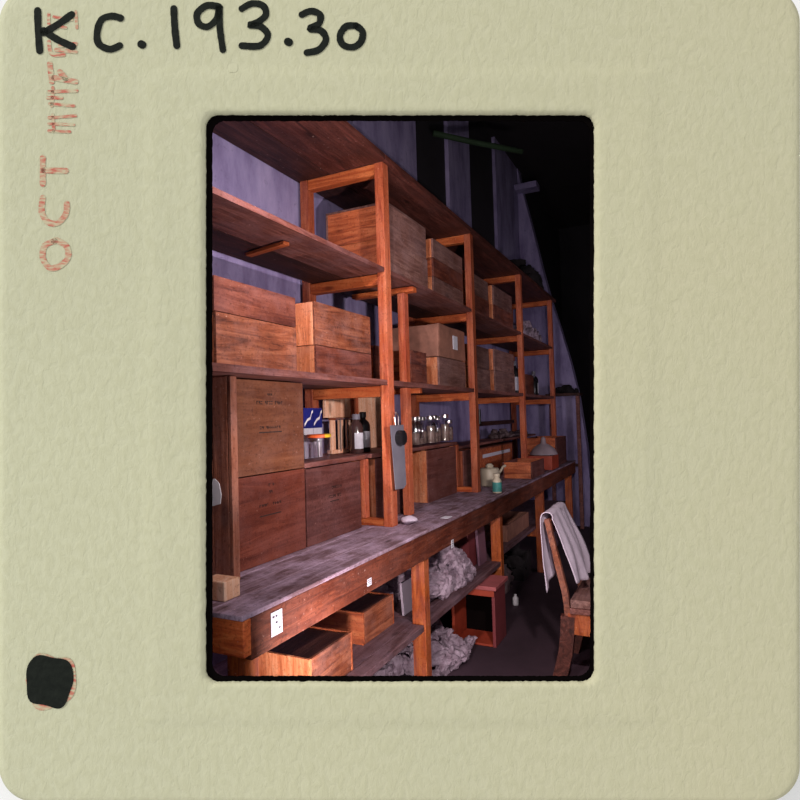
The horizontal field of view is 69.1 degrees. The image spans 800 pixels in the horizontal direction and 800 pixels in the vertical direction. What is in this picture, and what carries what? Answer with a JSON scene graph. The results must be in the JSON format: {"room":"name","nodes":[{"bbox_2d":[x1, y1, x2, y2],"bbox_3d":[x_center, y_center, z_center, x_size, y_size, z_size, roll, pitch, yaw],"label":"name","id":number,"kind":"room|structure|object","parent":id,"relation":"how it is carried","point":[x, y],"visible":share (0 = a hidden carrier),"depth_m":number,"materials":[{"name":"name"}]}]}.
{"room":"storage workshop","nodes":[
{"label":"storage workshop","id":0,"kind":"room"},
{"bbox_2d":[212,121,562,665],"bbox_3d":[0.609,-0.693,5.515,0.250,4.300,8.778,-2,-2,26],"label":"wall","id":1,"kind":"structure","parent":0,"point":[236,172],"depth_m":4.09,"materials":[{"name":"purple paint"}]},
{"bbox_2d":[415,121,445,205],"bbox_3d":[0.213,-2.058,4.672,0.045,1.600,0.680,-2,-2,26],"label":"window","id":2,"kind":"structure","parent":1,"relation":"in","point":[430,152],"depth_m":4.69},
{"bbox_2d":[432,130,522,153],"bbox_3d":[0.618,-2.040,4.637,0.779,0.104,0.103,-1,-2,-17],"label":"ceiling pipe","id":3,"kind":"object","parent":1,"relation":"attached to","point":[435,133],"visible":1,"depth_m":4.64,"materials":[{"name":"black metal"}]},
{"bbox_2d":[468,121,494,246],"bbox_3d":[0.798,-2.038,5.866,0.045,1.600,0.860,-2,-2,26],"label":"window","id":4,"kind":"structure","parent":1,"relation":"in","point":[481,176],"depth_m":5.89,"materials":[{"name":"black glass"}]},
{"bbox_2d":[0,0,799,799],"bbox_3d":[0.731,-0.696,1.502,4.500,4.660,0.012,-2,-2,0],"label":"wall","id":5,"kind":"structure","parent":0,"point":[794,793],"depth_m":1.45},
{"bbox_2d":[0,0,799,799],"bbox_3d":[-0.001,-0.013,1.417,1.985,2.017,0.095,-2,-2,0],"label":"slide mount","id":6,"kind":"object","parent":5,"relation":"attached to","point":[111,688],"visible":1,"depth_m":1.40,"materials":[{"name":"beige"}]},
{"bbox_2d":[385,526,589,675],"bbox_3d":[2.497,1.405,4.497,4.370,0.060,8.887,-2,-2,26],"label":"floor","id":7,"kind":"structure","parent":0,"point":[530,645],"depth_m":3.48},
{"bbox_2d":[212,460,575,675],"bbox_3d":[0.444,1.014,3.954,0.648,0.805,5.158,-2,-2,26],"label":"workbench","id":8,"kind":"object","parent":7,"relation":"on","point":[310,584],"visible":0.41,"depth_m":2.34,"materials":[{"name":"brown wood"}]},
{"bbox_2d":[213,659,227,675],"bbox_3d":[-0.534,1.028,2.311,0.255,0.025,1.192,-2,-2,26],"label":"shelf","id":9,"kind":"object","parent":8,"relation":"attached to","point":[221,667],"depth_m":2.20,"materials":[{"name":"brown wood"}]},
{"bbox_2d":[212,376,239,576],"bbox_3d":[-0.685,0.256,1.934,0.354,0.653,0.030,-2,-2,26],"label":"wooden post","id":10,"kind":"object","parent":8,"relation":"on","point":[225,528],"visible":0.41,"depth_m":1.86,"materials":[{"name":"brown wood"}]},
{"bbox_2d":[212,479,221,505],"bbox_3d":[-0.591,0.298,1.868,0.042,0.090,0.003,-2,-2,26],"label":"paper tag","id":11,"kind":"object","parent":10,"relation":"attached to","point":[216,488],"visible":0.75,"depth_m":1.87,"materials":[{"name":"white paper"}]},
{"bbox_2d":[212,574,239,601],"bbox_3d":[-0.520,0.543,1.682,0.090,0.055,0.066,-2,-2,26],"label":"wood block","id":12,"kind":"object","parent":8,"relation":"on","point":[225,587],"visible":0.73,"depth_m":1.65,"materials":[{"name":"brown wood"}]},
{"bbox_2d":[238,468,305,571],"bbox_3d":[-0.607,0.431,2.183,0.321,0.313,0.411,-2,-2,26],"label":"storage box","id":13,"kind":"object","parent":8,"relation":"on","point":[272,519],"visible":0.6,"depth_m":2.11,"materials":[{"name":"brown wood"}]},
{"bbox_2d":[236,379,303,476],"bbox_3d":[-0.617,0.103,2.193,0.321,0.334,0.411,-2,-2,26],"label":"storage box","id":14,"kind":"object","parent":13,"relation":"on","point":[270,434],"visible":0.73,"depth_m":2.12,"materials":[{"name":"brown wood"}]},
{"bbox_2d":[271,608,282,637],"bbox_3d":[-0.347,0.626,1.635,0.002,0.066,0.050,-2,-2,26],"label":"paper label","id":15,"kind":"object","parent":8,"relation":"attached to","point":[276,617],"visible":1,"depth_m":1.63,"materials":[{"name":"white paper"}]},
{"bbox_2d":[259,625,352,675],"bbox_3d":[-0.370,0.934,2.101,0.300,0.139,0.275,-2,-2,26],"label":"drawer box","id":16,"kind":"object","parent":8,"relation":"on","point":[316,650],"visible":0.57,"depth_m":2.02,"materials":[{"name":"brown wood"}]},
{"bbox_2d":[302,461,361,546],"bbox_3d":[-0.419,0.439,2.569,0.321,0.308,0.429,-2,-2,26],"label":"storage box","id":17,"kind":"object","parent":8,"relation":"on","point":[332,491],"visible":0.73,"depth_m":2.47,"materials":[{"name":"brown wood"}]},
{"bbox_2d":[313,591,393,645],"bbox_3d":[-0.253,0.949,2.586,0.365,0.131,0.280,-2,-2,26],"label":"drawer box","id":18,"kind":"object","parent":8,"relation":"on","point":[366,617],"visible":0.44,"depth_m":2.45,"materials":[{"name":"brown wood"}]},
{"bbox_2d":[367,577,371,586],"bbox_3d":[-0.111,0.662,2.114,0.002,0.026,0.030,-2,-2,26],"label":"paper label","id":19,"kind":"object","parent":8,"relation":"attached to","point":[369,581],"visible":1,"depth_m":2.11,"materials":[{"name":"white paper"}]},
{"bbox_2d":[356,457,402,517],"bbox_3d":[-0.164,0.449,3.090,0.320,0.305,0.419,-2,-2,26],"label":"storage box","id":20,"kind":"object","parent":8,"relation":"on","point":[376,501],"visible":0.11,"depth_m":2.85,"materials":[{"name":"brown wood"}]},
{"bbox_2d":[346,616,412,674],"bbox_3d":[-0.300,1.018,2.197,0.256,0.025,1.192,-2,-2,26],"label":"shelf","id":21,"kind":"object","parent":8,"relation":"attached to","point":[362,654],"depth_m":2.41,"materials":[{"name":"brown wood"}]},
{"bbox_2d":[212,121,556,526],"bbox_3d":[0.342,-0.253,4.057,0.505,1.739,5.259,-2,-2,26],"label":"shelving rack","id":22,"kind":"object","parent":8,"relation":"on","point":[332,160],"visible":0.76,"depth_m":2.82,"materials":[{"name":"brown wood"}]},
{"bbox_2d":[212,311,296,370],"bbox_3d":[-0.617,-0.181,2.030,0.325,0.163,0.410,-2,-2,26],"label":"wooden crate","id":23,"kind":"object","parent":22,"relation":"on","point":[236,340],"visible":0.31,"depth_m":1.92,"materials":[{"name":"brown wood"}]},
{"bbox_2d":[212,275,295,327],"bbox_3d":[-0.622,-0.320,2.035,0.323,0.109,0.415,-2,-2,26],"label":"wooden crate","id":24,"kind":"object","parent":23,"relation":"on","point":[229,296],"visible":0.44,"depth_m":1.93,"materials":[{"name":"brown wood"}]},
{"bbox_2d":[303,408,313,458],"bbox_3d":[-0.431,0.149,2.593,0.062,0.224,0.069,-2,-2,26],"label":"carton","id":25,"kind":"object","parent":22,"relation":"on","point":[307,412],"visible":0.56,"depth_m":2.58,"materials":[{"name":"cardboard"}]},
{"bbox_2d":[313,408,322,457],"bbox_3d":[-0.399,0.150,2.658,0.062,0.224,0.069,-2,-2,26],"label":"carton","id":26,"kind":"object","parent":22,"relation":"on","point":[317,412],"visible":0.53,"depth_m":2.64,"materials":[{"name":"cardboard"}]},
{"bbox_2d":[306,434,330,456],"bbox_3d":[-0.354,0.203,2.530,0.108,0.108,0.108,-2,-2,26],"label":"jar","id":27,"kind":"object","parent":22,"relation":"on","point":[307,435],"visible":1,"depth_m":2.50,"materials":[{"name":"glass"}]},
{"bbox_2d":[296,345,371,377],"bbox_3d":[-0.372,-0.148,2.528,0.325,0.113,0.440,-2,-2,26],"label":"wooden crate","id":28,"kind":"object","parent":22,"relation":"on","point":[314,358],"visible":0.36,"depth_m":2.36,"materials":[{"name":"brown wood"}]},
{"bbox_2d":[295,301,370,353],"bbox_3d":[-0.378,-0.292,2.533,0.323,0.169,0.444,-2,-2,26],"label":"wooden crate","id":29,"kind":"object","parent":28,"relation":"on","point":[320,324],"visible":0.52,"depth_m":2.37,"materials":[{"name":"brown wood"}]},
{"bbox_2d":[327,418,359,453],"bbox_3d":[-0.283,0.180,2.991,0.034,0.177,0.290,-2,-2,26],"label":"rack","id":30,"kind":"object","parent":22,"relation":"on","point":[341,449],"visible":0.65,"depth_m":2.93,"materials":[{"name":"brown wood"}]},
{"bbox_2d":[323,397,381,447],"bbox_3d":[-0.232,0.121,3.243,0.022,0.307,0.675,-2,-2,26],"label":"boards","id":31,"kind":"object","parent":22,"relation":"on","point":[332,408],"visible":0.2,"depth_m":3.28,"materials":[{"name":"brown wood"}]},
{"bbox_2d":[349,414,363,452],"bbox_3d":[-0.217,0.167,2.892,0.069,0.194,0.068,-2,-2,26],"label":"bottle","id":32,"kind":"object","parent":22,"relation":"on","point":[356,428],"visible":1,"depth_m":2.87,"materials":[{"name":"brown glass"}]},
{"bbox_2d":[359,412,370,451],"bbox_3d":[-0.189,0.164,2.984,0.073,0.204,0.072,-2,-2,26],"label":"bottle","id":33,"kind":"object","parent":22,"relation":"on","point":[366,426],"visible":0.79,"depth_m":2.96,"materials":[{"name":"black glass"}]},
{"bbox_2d":[370,345,379,378],"bbox_3d":[-0.190,-0.174,3.001,0.240,0.183,0.190,-2,-2,26],"label":"wooden crate","id":34,"kind":"object","parent":22,"relation":"on","point":[375,358],"visible":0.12,"depth_m":2.87,"materials":[{"name":"brown wood"}]},
{"bbox_2d":[340,239,427,287],"bbox_3d":[-0.111,-0.694,3.119,0.358,0.173,0.485,-2,-2,26],"label":"wooden crate","id":35,"kind":"object","parent":22,"relation":"on","point":[404,262],"visible":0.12,"depth_m":2.95,"materials":[{"name":"brown wood"}]},
{"bbox_2d":[326,203,425,258],"bbox_3d":[-0.117,-0.872,3.124,0.353,0.178,0.477,-2,-2,26],"label":"wooden crate","id":36,"kind":"object","parent":35,"relation":"on","point":[358,224],"visible":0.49,"depth_m":2.94,"materials":[{"name":"brown wood"}]},
{"bbox_2d":[390,412,406,488],"bbox_3d":[0.007,0.234,2.702,0.040,0.364,0.147,-2,-2,26],"label":"sheet","id":37,"kind":"object","parent":22,"relation":"hanging from","point":[398,435],"visible":1,"depth_m":2.69,"materials":[{"name":"grey metal"}]},
{"bbox_2d":[393,350,426,383],"bbox_3d":[-0.037,-0.169,3.227,0.315,0.178,0.210,-2,-2,26],"label":"wooden crate","id":38,"kind":"object","parent":22,"relation":"on","point":[418,364],"visible":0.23,"depth_m":3.12,"materials":[{"name":"brown wood"}]},
{"bbox_2d":[411,417,419,444],"bbox_3d":[0.087,0.181,3.328,0.062,0.171,0.062,-2,-2,26],"label":"glass jar","id":39,"kind":"object","parent":22,"relation":"on","point":[415,436],"visible":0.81,"depth_m":3.31,"materials":[{"name":"white"}]},
{"bbox_2d":[419,417,423,443],"bbox_3d":[0.110,0.183,3.400,0.062,0.171,0.062,-2,-2,26],"label":"glass jar","id":40,"kind":"object","parent":22,"relation":"on","point":[420,418],"visible":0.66,"depth_m":3.38,"materials":[{"name":"white"}]},
{"bbox_2d":[418,417,426,442],"bbox_3d":[0.132,0.186,3.473,0.062,0.169,0.062,-2,-2,26],"label":"glass jar","id":41,"kind":"object","parent":22,"relation":"on","point":[423,434],"visible":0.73,"depth_m":3.45,"materials":[{"name":"white"}]},
{"bbox_2d":[426,416,434,442],"bbox_3d":[0.186,0.184,3.530,0.062,0.173,0.062,-2,-2,26],"label":"glass jar","id":42,"kind":"object","parent":22,"relation":"on","point":[430,430],"visible":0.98,"depth_m":3.51,"materials":[{"name":"white"}]},
{"bbox_2d":[430,415,438,441],"bbox_3d":[0.208,0.183,3.603,0.068,0.177,0.068,-2,-2,26],"label":"glass jar","id":43,"kind":"object","parent":22,"relation":"on","point":[435,416],"visible":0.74,"depth_m":3.58,"materials":[{"name":"white"}]},
{"bbox_2d":[434,416,440,441],"bbox_3d":[0.233,0.188,3.680,0.062,0.171,0.062,-2,-2,26],"label":"glass jar","id":44,"kind":"object","parent":22,"relation":"on","point":[438,430],"visible":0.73,"depth_m":3.66,"materials":[{"name":"white"}]},
{"bbox_2d":[441,414,448,440],"bbox_3d":[0.289,0.183,3.741,0.062,0.180,0.062,-2,-2,26],"label":"glass jar","id":45,"kind":"object","parent":22,"relation":"on","point":[444,427],"visible":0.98,"depth_m":3.72,"materials":[{"name":"white"}]},
{"bbox_2d":[428,276,462,303],"bbox_3d":[0.160,-0.653,3.662,0.325,0.109,0.500,-2,-2,26],"label":"wooden crate","id":46,"kind":"object","parent":22,"relation":"on","point":[435,284],"visible":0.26,"depth_m":3.53,"materials":[{"name":"brown wood"}]},
{"bbox_2d":[426,257,462,290],"bbox_3d":[0.157,-0.765,3.667,0.325,0.109,0.497,-2,-2,26],"label":"wooden crate","id":47,"kind":"object","parent":46,"relation":"on","point":[436,268],"visible":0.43,"depth_m":3.53,"materials":[{"name":"brown wood"}]},
{"bbox_2d":[426,238,461,273],"bbox_3d":[0.154,-0.877,3.672,0.325,0.109,0.494,-2,-2,26],"label":"wooden crate","id":48,"kind":"object","parent":47,"relation":"on","point":[434,249],"visible":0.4,"depth_m":3.52,"materials":[{"name":"brown wood"}]},
{"bbox_2d":[426,357,465,387],"bbox_3d":[0.190,-0.159,3.692,0.315,0.173,0.455,-2,-2,26],"label":"wooden crate","id":49,"kind":"object","parent":22,"relation":"on","point":[440,371],"visible":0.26,"depth_m":3.51,"materials":[{"name":"brown wood"}]},
{"bbox_2d":[392,324,464,361],"bbox_3d":[0.190,-0.350,3.696,0.332,0.201,0.469,-2,-2,26],"label":"parcel","id":50,"kind":"object","parent":49,"relation":"on","point":[435,340],"visible":0.62,"depth_m":3.49,"materials":[{"name":"brown cardboard"}]},
{"bbox_2d":[445,420,452,439],"bbox_3d":[0.321,0.204,3.831,0.062,0.142,0.062,-2,-2,26],"label":"glass jar","id":51,"kind":"object","parent":22,"relation":"on","point":[446,421],"visible":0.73,"depth_m":3.81,"materials":[{"name":"white"}]},
{"bbox_2d":[462,291,488,316],"bbox_3d":[0.426,-0.661,4.220,0.315,0.143,0.465,-2,-2,26],"label":"wooden crate","id":52,"kind":"object","parent":22,"relation":"on","point":[481,305],"visible":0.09,"depth_m":4.17,"materials":[{"name":"brown wood"}]},
{"bbox_2d":[462,270,487,300],"bbox_3d":[0.420,-0.806,4.223,0.313,0.142,0.457,-2,-2,26],"label":"wooden crate","id":53,"kind":"object","parent":52,"relation":"on","point":[480,286],"visible":0.19,"depth_m":4.18,"materials":[{"name":"brown wood"}]},
{"bbox_2d":[465,367,490,389],"bbox_3d":[0.434,-0.141,4.190,0.315,0.153,0.435,-2,-2,26],"label":"wooden crate","id":54,"kind":"object","parent":22,"relation":"on","point":[483,376],"visible":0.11,"depth_m":4.14,"materials":[{"name":"brown wood"}]},
{"bbox_2d":[464,344,488,369],"bbox_3d":[0.428,-0.297,4.195,0.312,0.154,0.427,-2,-2,26],"label":"wooden crate","id":55,"kind":"object","parent":54,"relation":"on","point":[482,353],"visible":0.32,"depth_m":4.16,"materials":[{"name":"brown wood"}]},
{"bbox_2d":[478,409,480,423],"bbox_3d":[0.530,0.111,3.864,0.010,0.100,0.024,-2,-2,26],"label":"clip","id":56,"kind":"object","parent":22,"relation":"attached to","point":[479,410],"visible":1,"depth_m":3.86,"materials":[{"name":"grey metal"}]},
{"bbox_2d":[488,428,512,438],"bbox_3d":[0.933,0.307,5.391,0.156,0.085,0.375,-2,-2,26],"label":"heap","id":57,"kind":"object","parent":22,"relation":"on","point":[502,432],"visible":1,"depth_m":5.35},
{"bbox_2d":[489,304,512,327],"bbox_3d":[0.704,-0.654,4.788,0.315,0.148,0.540,-2,-2,26],"label":"wooden crate","id":58,"kind":"object","parent":22,"relation":"on","point":[496,313],"visible":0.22,"depth_m":4.64,"materials":[{"name":"brown wood"}]},
{"bbox_2d":[488,285,511,313],"bbox_3d":[0.698,-0.805,4.792,0.313,0.147,0.532,-2,-2,26],"label":"wooden crate","id":59,"kind":"object","parent":58,"relation":"on","point":[496,296],"visible":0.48,"depth_m":4.63,"materials":[{"name":"brown wood"}]},
{"bbox_2d":[490,370,514,391],"bbox_3d":[0.712,-0.137,4.759,0.315,0.163,0.570,-2,-2,26],"label":"wooden crate","id":60,"kind":"object","parent":22,"relation":"on","point":[499,380],"visible":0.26,"depth_m":4.60,"materials":[{"name":"brown wood"}]},
{"bbox_2d":[489,349,513,373],"bbox_3d":[0.705,-0.302,4.763,0.312,0.162,0.562,-2,-2,26],"label":"wooden crate","id":61,"kind":"object","parent":60,"relation":"on","point":[499,360],"visible":0.49,"depth_m":4.61,"materials":[{"name":"brown wood"}]},
{"bbox_2d":[514,361,518,392],"bbox_3d":[1.032,-0.200,5.232,0.091,0.299,0.090,-2,-2,26],"label":"bottle","id":62,"kind":"object","parent":22,"relation":"on","point":[515,365],"visible":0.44,"depth_m":5.19,"materials":[{"name":"black glass"}]},
{"bbox_2d":[509,430,527,435],"bbox_3d":[1.190,0.330,5.918,0.160,0.056,0.404,-2,-2,26],"label":"heap","id":63,"kind":"object","parent":22,"relation":"on","point":[517,432],"visible":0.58,"depth_m":5.82,"materials":[{"name":"grey"}]},
{"bbox_2d":[510,259,543,288],"bbox_3d":[1.252,-1.271,6.028,0.440,0.360,0.752,-2,-2,26],"label":"pile","id":64,"kind":"object","parent":22,"relation":"on","point":[528,270],"visible":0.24,"depth_m":5.79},
{"bbox_2d":[513,320,541,341],"bbox_3d":[1.169,-0.675,5.692,0.280,0.220,0.783,-2,-2,26],"label":"pile","id":65,"kind":"object","parent":22,"relation":"on","point":[528,329],"visible":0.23,"depth_m":5.73,"materials":[{"name":"grey fabric"}]},
{"bbox_2d":[525,374,533,393],"bbox_3d":[1.159,-0.140,5.670,0.220,0.198,0.300,-2,-2,26],"label":"wooden crate","id":66,"kind":"object","parent":22,"relation":"on","point":[529,384],"visible":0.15,"depth_m":5.59,"materials":[{"name":"brown wood"}]},
{"bbox_2d":[531,374,537,394],"bbox_3d":[1.341,-0.149,5.859,0.090,0.219,0.090,-2,-2,26],"label":"bottle","id":67,"kind":"object","parent":22,"relation":"on","point":[533,375],"visible":0.45,"depth_m":5.82,"materials":[{"name":"black glass"}]},
{"bbox_2d":[532,371,538,394],"bbox_3d":[1.380,-0.167,5.986,0.091,0.259,0.090,-2,-2,26],"label":"bottle","id":68,"kind":"object","parent":22,"relation":"on","point":[533,372],"visible":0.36,"depth_m":5.96,"materials":[{"name":"black glass"}]},
{"bbox_2d":[372,583,396,605],"bbox_3d":[-0.173,0.880,2.898,0.340,0.284,0.140,-2,-2,26],"label":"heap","id":69,"kind":"object","parent":8,"relation":"on","point":[383,588],"visible":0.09,"depth_m":2.81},
{"bbox_2d":[399,577,411,615],"bbox_3d":[0.044,0.938,2.800,0.022,0.150,0.160,-2,-2,26],"label":"sheet","id":70,"kind":"object","parent":8,"relation":"on","point":[406,585],"visible":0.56,"depth_m":2.76,"materials":[{"name":"grey paper"}]},
{"bbox_2d":[400,516,416,523],"bbox_3d":[0.045,0.568,2.752,0.077,0.036,0.080,0,-2,-34],"label":"rag wad","id":71,"kind":"object","parent":8,"relation":"on","point":[408,519],"visible":1,"depth_m":2.72,"materials":[{"name":"white fabric"}]},
{"bbox_2d":[386,545,476,601],"bbox_3d":[0.141,0.857,3.201,0.420,0.330,0.649,-2,-2,26],"label":"heap","id":72,"kind":"object","parent":8,"relation":"on","point":[450,569],"visible":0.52,"depth_m":3.08,"materials":[{"name":"grey fabric"}]},
{"bbox_2d":[412,446,456,502],"bbox_3d":[0.124,0.459,3.678,0.321,0.305,0.469,-2,-2,26],"label":"storage box","id":73,"kind":"object","parent":8,"relation":"on","point":[434,470],"visible":0.58,"depth_m":3.48,"materials":[{"name":"brown wood"}]},
{"bbox_2d":[459,449,471,486],"bbox_3d":[0.347,0.487,4.133,0.320,0.263,0.254,-2,-2,26],"label":"storage box","id":74,"kind":"object","parent":8,"relation":"on","point":[464,454],"visible":0.2,"depth_m":3.98,"materials":[{"name":"red wood"}]},
{"bbox_2d":[454,531,477,565],"bbox_3d":[0.329,0.866,3.675,0.300,0.328,0.235,-2,-2,26],"label":"carton","id":75,"kind":"object","parent":8,"relation":"on","point":[468,543],"visible":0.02,"depth_m":3.53,"materials":[{"name":"red cardboard"}]},
{"bbox_2d":[394,500,565,618],"bbox_3d":[0.808,1.054,4.462,0.256,0.025,3.845,-2,-2,26],"label":"shelf","id":76,"kind":"object","parent":8,"relation":"attached to","point":[533,526],"depth_m":4.13,"materials":[{"name":"brown wood"}]},
{"bbox_2d":[475,526,486,565],"bbox_3d":[0.505,0.861,3.658,0.033,0.330,0.140,-2,-2,26],"label":"board","id":77,"kind":"object","parent":8,"relation":"on","point":[479,533],"visible":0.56,"depth_m":3.63,"materials":[{"name":"brown wood"}]},
{"bbox_2d":[462,442,511,471],"bbox_3d":[0.734,0.511,5.004,0.190,0.244,1.050,-2,-2,26],"label":"drawer box","id":78,"kind":"object","parent":8,"relation":"on","point":[496,460],"visible":0.3,"depth_m":4.99,"materials":[{"name":"brown wood"}]},
{"bbox_2d":[483,449,509,457],"bbox_3d":[0.836,0.457,4.995,0.002,0.028,0.800,-2,-2,26],"label":"folder","id":79,"kind":"object","parent":78,"relation":"attached to","point":[506,450],"visible":1,"depth_m":4.97,"materials":[{"name":"paper"}]},
{"bbox_2d":[480,463,505,486],"bbox_3d":[0.663,0.533,4.193,0.135,0.157,0.207,-3,-2,36],"label":"teapot","id":80,"kind":"object","parent":8,"relation":"on","point":[486,473],"visible":0.88,"depth_m":4.11,"materials":[{"name":"beige ceramic"}]},
{"bbox_2d":[492,473,501,492],"bbox_3d":[0.626,0.537,3.754,0.061,0.124,0.061,-2,-2,26],"label":"glue bottle","id":81,"kind":"object","parent":8,"relation":"on","point":[496,482],"visible":1,"depth_m":3.73,"materials":[{"name":"teal plastic"}]},
{"bbox_2d":[484,511,528,541],"bbox_3d":[0.783,0.986,4.583,0.310,0.118,0.650,-2,-2,26],"label":"cardboard tray","id":82,"kind":"object","parent":8,"relation":"on","point":[514,522],"visible":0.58,"depth_m":4.51,"materials":[{"name":"brown cardboard"}]},
{"bbox_2d":[502,458,543,478],"bbox_3d":[1.013,0.555,4.745,0.235,0.126,0.430,-2,-2,26],"label":"wooden crate","id":83,"kind":"object","parent":8,"relation":"on","point":[521,468],"visible":1,"depth_m":4.57,"materials":[{"name":"brown wood"}]},
{"bbox_2d":[528,454,558,469],"bbox_3d":[1.308,0.566,5.330,0.230,0.123,0.300,-2,-2,26],"label":"wooden crate","id":84,"kind":"object","parent":8,"relation":"on","point":[551,462],"visible":0.49,"depth_m":5.18,"materials":[{"name":"red paint"}]},
{"bbox_2d":[530,437,557,454],"bbox_3d":[1.313,0.418,5.319,0.250,0.160,0.250,-2,-2,26],"label":"funnel","id":85,"kind":"object","parent":84,"relation":"on","point":[543,448],"visible":1,"depth_m":5.25,"materials":[{"name":"metal"}]},
{"bbox_2d":[527,436,566,464],"bbox_3d":[1.458,0.502,5.792,0.300,0.268,0.500,-2,-2,26],"label":"wooden crate","id":86,"kind":"object","parent":8,"relation":"on","point":[557,442],"visible":0.44,"depth_m":5.62,"materials":[{"name":"brown wood"}]},
{"bbox_2d":[373,619,477,675],"bbox_3d":[0.066,1.276,3.091,0.551,0.250,0.672,-2,-2,26],"label":"heap","id":87,"kind":"object","parent":7,"relation":"on","point":[449,650],"visible":0.31,"depth_m":2.97,"materials":[{"name":"grey fabric"}]},
{"bbox_2d":[452,575,507,647],"bbox_3d":[0.468,1.228,3.420,0.285,0.344,0.250,-2,-2,26],"label":"wooden crate","id":88,"kind":"object","parent":7,"relation":"on","point":[481,613],"visible":0.63,"depth_m":3.43,"materials":[{"name":"pink paint"}]},
{"bbox_2d":[504,564,513,593],"bbox_3d":[0.625,1.285,4.405,0.400,0.280,0.400,-2,-2,26],"label":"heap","id":89,"kind":"object","parent":7,"relation":"on","point":[507,572],"visible":0.09,"depth_m":4.33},
{"bbox_2d":[513,594,518,605],"bbox_3d":[0.793,1.370,3.988,0.040,0.074,0.040,-2,-2,26],"label":"bottle","id":90,"kind":"object","parent":7,"relation":"on","point":[515,598],"visible":1,"depth_m":3.97,"materials":[{"name":"plastic"}]},
{"bbox_2d":[504,543,531,580],"bbox_3d":[0.859,1.289,4.747,0.360,0.280,0.260,-2,-2,26],"label":"bag","id":91,"kind":"object","parent":7,"relation":"on","point":[518,560],"visible":0.5,"depth_m":4.61,"materials":[{"name":"fabric"}]},
{"bbox_2d":[545,393,584,528],"bbox_3d":[1.899,0.691,6.631,0.380,1.530,0.200,-2,-2,26],"label":"stand","id":92,"kind":"object","parent":7,"relation":"on","point":[578,420],"visible":0.56,"depth_m":6.55,"materials":[{"name":"brown wood"}]},
{"bbox_2d":[555,385,578,393],"bbox_3d":[1.883,-0.124,6.652,0.302,0.100,0.200,-2,-2,26],"label":"pile","id":93,"kind":"object","parent":92,"relation":"on","point":[564,388],"visible":0.68,"depth_m":6.63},
{"bbox_2d":[544,516,589,675],"bbox_3d":[1.042,0.977,2.926,0.510,0.801,0.450,-2,-2,26],"label":"wooden chair","id":94,"kind":"object","parent":7,"relation":"on","point":[575,619],"visible":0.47,"depth_m":2.80,"materials":[{"name":"brown wood"}]},
{"bbox_2d":[540,502,589,592],"bbox_3d":[0.863,0.745,2.986,0.212,0.393,0.389,-2,-2,26],"label":"towel","id":95,"kind":"object","parent":94,"relation":"hanging from","point":[575,548],"visible":0.89,"depth_m":2.92,"materials":[{"name":"white fabric"}]},
{"bbox_2d":[570,577,589,609],"bbox_3d":[1.084,0.976,2.906,0.378,0.037,0.430,-2,-2,26],"label":"seat cushion","id":96,"kind":"object","parent":94,"relation":"on","point":[580,600],"depth_m":2.82,"materials":[{"name":"brown fabric"}]},
{"bbox_2d":[480,121,589,228],"bbox_3d":[2.373,-2.951,4.628,4.370,0.060,8.887,-2,-2,26],"label":"ceiling","id":97,"kind":"structure","parent":0,"point":[556,155],"depth_m":6.88,"materials":[{"name":"black"}]},
{"bbox_2d":[517,169,589,526],"bbox_3d":[1.851,-0.685,6.927,0.739,4.300,0.150,-2,-2,26],"label":"wall","id":98,"kind":"structure","parent":0,"point":[537,415],"depth_m":6.87,"materials":[{"name":"purple paint"}]},
{"bbox_2d":[515,180,539,193],"bbox_3d":[1.527,-2.546,6.976,0.260,0.070,0.180,-2,-2,26],"label":"bracket","id":99,"kind":"object","parent":98,"relation":"attached to","point":[532,186],"visible":1,"depth_m":6.93,"materials":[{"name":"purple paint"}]},
{"bbox_2d":[559,224,590,452],"bbox_3d":[4.454,-0.710,8.577,4.470,4.300,0.100,-2,-2,26],"label":"wall","id":100,"kind":"structure","parent":0,"point":[574,242],"depth_m":9.31,"materials":[{"name":"paint"}]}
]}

